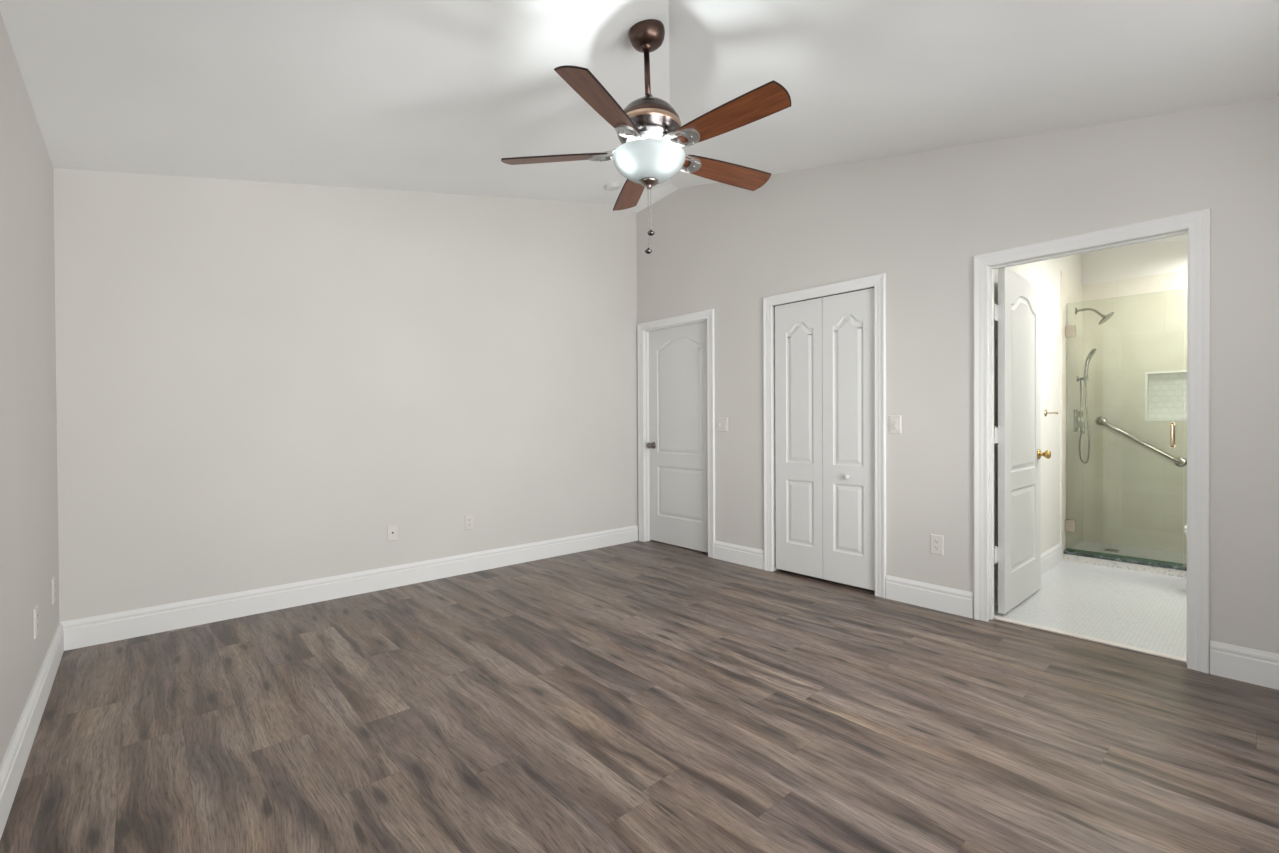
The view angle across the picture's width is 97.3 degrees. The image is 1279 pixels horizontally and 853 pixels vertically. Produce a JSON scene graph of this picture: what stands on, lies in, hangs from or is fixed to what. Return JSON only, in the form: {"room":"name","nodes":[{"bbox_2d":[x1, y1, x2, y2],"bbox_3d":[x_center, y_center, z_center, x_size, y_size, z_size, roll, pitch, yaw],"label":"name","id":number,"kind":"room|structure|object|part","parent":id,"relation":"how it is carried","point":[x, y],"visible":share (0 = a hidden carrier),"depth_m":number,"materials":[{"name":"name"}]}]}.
{"room":"empty bedroom","nodes":[
{"label":"empty bedroom","id":0,"kind":"room"},
{"bbox_2d":[0,12,58,766],"bbox_3d":[-1.525,-0.075,1.169,0.100,2.434,4.574,-1,1,-42],"label":"wall","id":1,"kind":"structure","parent":0,"point":[29,554],"depth_m":2.04,"materials":[{"name":"beige paint"}]},
{"bbox_2d":[0,622,63,839],"bbox_3d":[-1.470,1.067,1.211,0.016,0.147,4.358,-1,1,-42],"label":"baseboard","id":2,"kind":"structure","parent":1,"relation":"attached to","point":[12,767],"depth_m":1.94,"materials":[{"name":"white paint"}]},
{"bbox_2d":[33,605,37,638],"bbox_3d":[-2.354,0.761,2.197,0.007,0.116,0.072,-1,1,-42],"label":"wall outlet","id":3,"kind":"object","parent":1,"relation":"attached to","point":[35,610],"visible":1,"depth_m":2.17,"materials":[{"name":"white plastic"}]},
{"bbox_2d":[52,577,54,604],"bbox_3d":[-2.753,0.770,2.647,0.007,0.116,0.072,-1,1,-42],"label":"wall outlet","id":4,"kind":"object","parent":1,"relation":"attached to","point":[53,578],"visible":1,"depth_m":2.62,"materials":[{"name":"white plastic"}]},
{"bbox_2d":[53,168,637,621],"bbox_3d":[-1.514,-0.462,4.168,3.904,3.158,0.100,-1,1,-42],"label":"wall","id":5,"kind":"structure","parent":0,"point":[256,381],"depth_m":3.62,"materials":[{"name":"beige paint"}]},
{"bbox_2d":[59,525,637,650],"bbox_3d":[-1.474,1.043,4.132,3.887,0.147,0.016,-1,1,-42],"label":"baseboard","id":6,"kind":"structure","parent":5,"relation":"attached to","point":[100,629],"depth_m":3.56,"materials":[{"name":"white paint"}]},
{"bbox_2d":[387,524,397,541],"bbox_3d":[-1.716,0.739,3.916,0.072,0.116,0.015,-1,1,-42],"label":"cable jack","id":7,"kind":"object","parent":5,"relation":"attached to","point":[392,529],"visible":1,"depth_m":3.92,"materials":[{"name":"white plastic"}]},
{"bbox_2d":[465,514,473,529],"bbox_3d":[-1.297,0.730,4.293,0.072,0.116,0.007,-1,1,-42],"label":"wall outlet","id":8,"kind":"object","parent":5,"relation":"attached to","point":[469,519],"visible":1,"depth_m":4.29,"materials":[{"name":"white plastic"}]},
{"bbox_2d":[0,540,1278,852],"bbox_3d":[0.716,1.138,3.162,6.074,0.050,4.574,-1,1,-42],"label":"floor","id":9,"kind":"structure","parent":0,"point":[651,696],"depth_m":2.11,"materials":[{"name":"grey wood"}]},
{"bbox_2d":[993,615,1185,662],"bbox_3d":[2.312,1.101,2.947,0.046,0.010,0.818,-1,1,-42],"label":"threshold","id":10,"kind":"object","parent":9,"relation":"on","point":[1137,649],"visible":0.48,"depth_m":2.90,"materials":[{"name":"white stone"}]},
{"bbox_2d":[1063,549,1186,577],"bbox_3d":[3.960,1.049,4.082,0.122,0.078,1.421,-1,1,-42],"label":"shower curb","id":11,"kind":"object","parent":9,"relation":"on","point":[1156,567],"visible":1,"depth_m":4.29,"materials":[{"name":"stone"}]},
{"bbox_2d":[1184,480,1184,565],"bbox_3d":[4.183,0.007,3.806,0.024,2.006,0.716,-1,1,-42],"label":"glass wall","id":12,"kind":"structure","parent":11,"relation":"on","point":[1184,480],"depth_m":4.08,"materials":[{"name":"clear glass"}]},
{"bbox_2d":[1065,289,1183,564],"bbox_3d":[3.710,0.005,4.339,0.102,2.006,0.695,-1,1,-42],"label":"shower door","id":13,"kind":"structure","parent":12,"relation":"attached to","point":[1070,331],"depth_m":4.51,"materials":[{"name":"clear glass"}]},
{"bbox_3d":[3.904,0.063,4.122,0.102,0.192,0.032,-1,1,-42],"label":"door handle","id":14,"kind":"part","parent":13,"relation":"part of","materials":[{"name":"beige metal"}]},
{"bbox_2d":[0,0,1278,212],"bbox_3d":[-0.036,-1.748,2.484,3.904,0.873,4.374,-1,1,-42],"label":"ceiling","id":15,"kind":"structure","parent":0,"point":[404,95],"depth_m":2.46,"materials":[{"name":"paint"}]},
{"bbox_2d":[604,182,620,190],"bbox_3d":[-0.218,-1.969,4.612,0.139,0.062,0.140,0,0,-16],"label":"smoke detector","id":16,"kind":"object","parent":15,"relation":"attached to","point":[612,186],"visible":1,"depth_m":4.57,"materials":[{"name":"plastic"}]},
{"bbox_2d":[501,19,790,253],"bbox_3d":[0.077,-1.238,2.412,1.252,0.982,1.233,-1,1,-42],"label":"ceiling fan","id":17,"kind":"object","parent":15,"relation":"hanging from","point":[649,129],"visible":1,"depth_m":2.32,"materials":[{"name":"brown wood"}]},
{"bbox_3d":[-0.367,-1.180,2.479,0.487,0.007,0.134,0,16,7],"label":"blade","id":18,"kind":"part","parent":17,"relation":"part of","materials":[{"name":"brown wood"}]},
{"bbox_3d":[-0.132,-1.177,2.056,0.134,0.007,0.487,16,7,24],"label":"blade","id":19,"kind":"part","parent":17,"relation":"part of","materials":[{"name":"brown wood"}]},
{"bbox_3d":[-0.038,-1.184,2.833,0.134,0.007,0.487,-16,3,-11],"label":"blade","id":20,"kind":"part","parent":17,"relation":"part of","materials":[{"name":"brown wood"}]},
{"bbox_3d":[0.041,-1.111,2.430,0.316,0.108,0.316,-1,1,-42],"label":"lamp shade","id":21,"kind":"part","parent":17,"relation":"part of","materials":[{"name":"white glass"}]},
{"bbox_3d":[0.401,-1.185,2.629,0.487,0.007,0.134,-1,-15,-29],"label":"blade","id":22,"kind":"part","parent":17,"relation":"part of","materials":[{"name":"brown wood"}]},
{"bbox_3d":[0.342,-1.181,2.149,0.487,0.007,0.134,0,-14,43],"label":"blade","id":23,"kind":"part","parent":17,"relation":"part of","materials":[{"name":"brown wood"}]},
{"bbox_2d":[636,97,1278,653],"bbox_3d":[1.468,-0.500,3.823,0.100,3.207,4.374,-1,1,-42],"label":"wall","id":24,"kind":"structure","parent":0,"point":[921,220],"depth_m":3.30,"materials":[{"name":"beige paint"}]},
{"bbox_2d":[637,309,714,557],"bbox_3d":[0.343,0.058,5.085,0.119,2.082,0.952,-1,1,-42],"label":"door frame","id":25,"kind":"structure","parent":24,"relation":"attached to","point":[643,329],"depth_m":5.29,"materials":[{"name":"white paint"}]},
{"bbox_2d":[647,321,707,552],"bbox_3d":[0.347,0.087,5.089,0.103,2.000,0.806,-1,1,-42],"label":"door","id":26,"kind":"structure","parent":24,"relation":"in","point":[677,445],"depth_m":5.10,"materials":[{"name":"white paint"}]},
{"bbox_3d":[0.107,0.180,5.334,0.068,0.066,0.066,-1,1,-42],"label":"knob","id":27,"kind":"part","parent":26,"relation":"part of","materials":[{"name":"silver metal"}]},
{"bbox_2d":[717,417,727,431],"bbox_3d":[0.677,-0.016,4.632,0.018,0.117,0.117,-1,1,-42],"label":"light switch","id":28,"kind":"object","parent":24,"relation":"attached to","point":[722,422],"visible":1,"depth_m":4.63,"materials":[{"name":"white plastic"}]},
{"bbox_2d":[714,541,763,569],"bbox_3d":[0.794,1.028,4.517,0.016,0.147,0.498,-1,1,-42],"label":"baseboard","id":29,"kind":"structure","parent":24,"relation":"attached to","point":[742,555],"depth_m":4.50,"materials":[{"name":"white paint"}]},
{"bbox_2d":[774,287,874,590],"bbox_3d":[1.286,0.082,3.980,0.067,1.994,0.802,-1,1,-42],"label":"door","id":30,"kind":"structure","parent":24,"relation":"in","point":[824,346],"depth_m":3.95,"materials":[{"name":"white paint"}]},
{"bbox_2d":[763,273,885,597],"bbox_3d":[1.304,0.059,4.002,0.119,2.088,0.941,-1,1,-42],"label":"door frame","id":31,"kind":"structure","parent":24,"relation":"attached to","point":[878,282],"depth_m":3.76,"materials":[{"name":"white paint"}]},
{"bbox_2d":[889,415,900,433],"bbox_3d":[1.619,-0.012,3.571,0.018,0.118,0.076,-1,1,-42],"label":"light switch","id":32,"kind":"object","parent":24,"relation":"attached to","point":[894,420],"visible":1,"depth_m":3.57,"materials":[{"name":"white plastic"}]},
{"bbox_2d":[886,575,972,617],"bbox_3d":[1.756,1.032,3.434,0.016,0.147,0.502,-1,1,-42],"label":"baseboard","id":33,"kind":"structure","parent":24,"relation":"attached to","point":[940,598],"depth_m":3.41,"materials":[{"name":"white paint"}]},
{"bbox_2d":[930,534,943,555],"bbox_3d":[1.792,0.712,3.394,0.007,0.120,0.076,-1,1,-42],"label":"wall outlet","id":34,"kind":"object","parent":24,"relation":"attached to","point":[936,541],"visible":1,"depth_m":3.39,"materials":[{"name":"white plastic"}]},
{"bbox_2d":[994,268,1050,613],"bbox_3d":[2.387,0.082,3.489,0.820,2.014,0.112,-1,1,-42],"label":"door","id":35,"kind":"structure","parent":24,"relation":"in","point":[1017,313],"depth_m":3.45,"materials":[{"name":"white paint"}]},
{"bbox_3d":[2.667,0.184,3.708,0.066,0.066,0.068,-1,1,-42],"label":"knob","id":36,"kind":"part","parent":35,"relation":"part of","materials":[{"name":"gold metal"}]},
{"bbox_2d":[974,208,1210,673],"bbox_3d":[2.273,0.066,2.909,0.119,2.082,0.954,-1,1,-42],"label":"door frame","id":37,"kind":"structure","parent":24,"relation":"attached to","point":[1197,224],"depth_m":2.61,"materials":[{"name":"white paint"}]},
{"bbox_2d":[1210,640,1278,689],"bbox_3d":[2.723,1.035,2.344,0.016,0.147,0.488,-1,1,-42],"label":"baseboard","id":38,"kind":"structure","parent":24,"relation":"attached to","point":[1253,666],"depth_m":2.44,"materials":[{"name":"white paint"}]},
{"bbox_2d":[994,254,1082,580],"bbox_3d":[2.992,-0.261,4.243,2.733,2.806,0.112,-1,1,-42],"label":"wall","id":39,"kind":"structure","parent":0,"point":[1045,274],"depth_m":4.50,"materials":[{"name":"beige paint"}]},
{"bbox_2d":[994,543,1061,606],"bbox_3d":[2.705,1.022,3.924,1.855,0.147,0.016,-1,1,-42],"label":"baseboard","id":40,"kind":"structure","parent":39,"relation":"attached to","point":[1052,557],"depth_m":4.27,"materials":[{"name":"white paint"}]},
{"bbox_2d":[1044,410,1057,415],"bbox_3d":[3.082,-0.102,4.210,0.052,0.052,0.082,-1,1,-42],"label":"robe hook","id":41,"kind":"object","parent":39,"relation":"attached to","point":[1045,411],"visible":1,"depth_m":4.22,"materials":[{"name":"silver metal"}]},
{"bbox_2d":[1074,409,1084,433],"bbox_3d":[3.758,-0.043,4.805,0.104,0.205,0.066,-1,1,-42],"label":"shower valve","id":42,"kind":"object","parent":39,"relation":"attached to","point":[1077,413],"visible":1,"depth_m":4.79,"materials":[{"name":"silver metal"}]},
{"bbox_3d":[3.740,-0.050,4.826,0.104,0.190,0.010,-1,1,-42],"label":"valve plate","id":43,"kind":"part","parent":42,"relation":"part of","materials":[{"name":"silver metal"}]},
{"bbox_3d":[3.756,-0.104,4.806,0.048,0.048,0.040,-1,1,-42],"label":"diverter knob","id":44,"kind":"part","parent":42,"relation":"part of","materials":[{"name":"silver metal"}]},
{"bbox_3d":[3.762,0.009,4.801,0.052,0.102,0.056,-1,1,-42],"label":"lever","id":45,"kind":"part","parent":42,"relation":"part of","materials":[{"name":"silver metal"}]},
{"bbox_2d":[1077,348,1096,463],"bbox_3d":[3.839,-0.173,4.832,0.052,0.986,0.132,-1,1,-42],"label":"shower","id":46,"kind":"object","parent":39,"relation":"attached to","point":[1092,352],"visible":0.96,"depth_m":4.83,"materials":[{"name":"silver metal"}]},
{"bbox_2d":[1075,308,1113,324],"bbox_3d":[3.831,-0.936,4.740,0.132,0.168,0.255,-1,1,-42],"label":"shower","id":47,"kind":"object","parent":39,"relation":"attached to","point":[1105,318],"visible":1,"depth_m":4.71,"materials":[{"name":"silver metal"}]},
{"bbox_3d":[3.809,-0.968,4.764,0.060,0.105,0.189,-1,1,-42],"label":"shower arm","id":48,"kind":"part","parent":47,"relation":"part of","materials":[{"name":"silver metal"}]},
{"bbox_2d":[1070,541,1186,563],"bbox_3d":[4.234,1.079,4.325,0.753,0.110,1.645,-1,1,-42],"label":"floor","id":49,"kind":"structure","parent":0,"point":[1162,555],"depth_m":4.60,"materials":[{"name":"white tile"}]},
{"bbox_2d":[1104,548,1119,551],"bbox_3d":[3.899,1.021,4.646,0.110,0.004,0.090,-1,1,-42],"label":"shower drain","id":50,"kind":"object","parent":49,"relation":"on","point":[1106,549],"visible":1,"depth_m":4.63,"materials":[{"name":"silver metal"}]},
{"bbox_2d":[1082,242,1187,552],"bbox_3d":[4.478,-0.272,4.537,0.120,2.806,1.545,-1,1,-42],"label":"wall","id":51,"kind":"structure","parent":0,"point":[1133,494],"depth_m":4.78,"materials":[{"name":"beige tile"}]},
{"bbox_2d":[1095,417,1186,466],"bbox_3d":[4.192,0.120,4.727,0.062,0.412,0.585,-1,1,-42],"label":"grab bar","id":52,"kind":"object","parent":51,"relation":"attached to","point":[1180,461],"visible":0.98,"depth_m":4.69,"materials":[{"name":"silver metal"}]},
{"bbox_2d":[1145,370,1186,420],"bbox_3d":[4.406,-0.251,4.593,0.094,0.408,0.413,-1,1,-42],"label":"shower niche","id":53,"kind":"object","parent":51,"relation":"attached to","point":[1163,389],"visible":0.57,"depth_m":4.68,"materials":[{"name":"white tile"}]},
{"bbox_2d":[1143,234,1187,242],"bbox_3d":[3.486,-1.515,3.653,2.753,0.402,1.485,-1,1,-42],"label":"ceiling","id":54,"kind":"structure","parent":0,"point":[1183,238],"depth_m":4.53,"materials":[{"name":"paint"}]}
]}

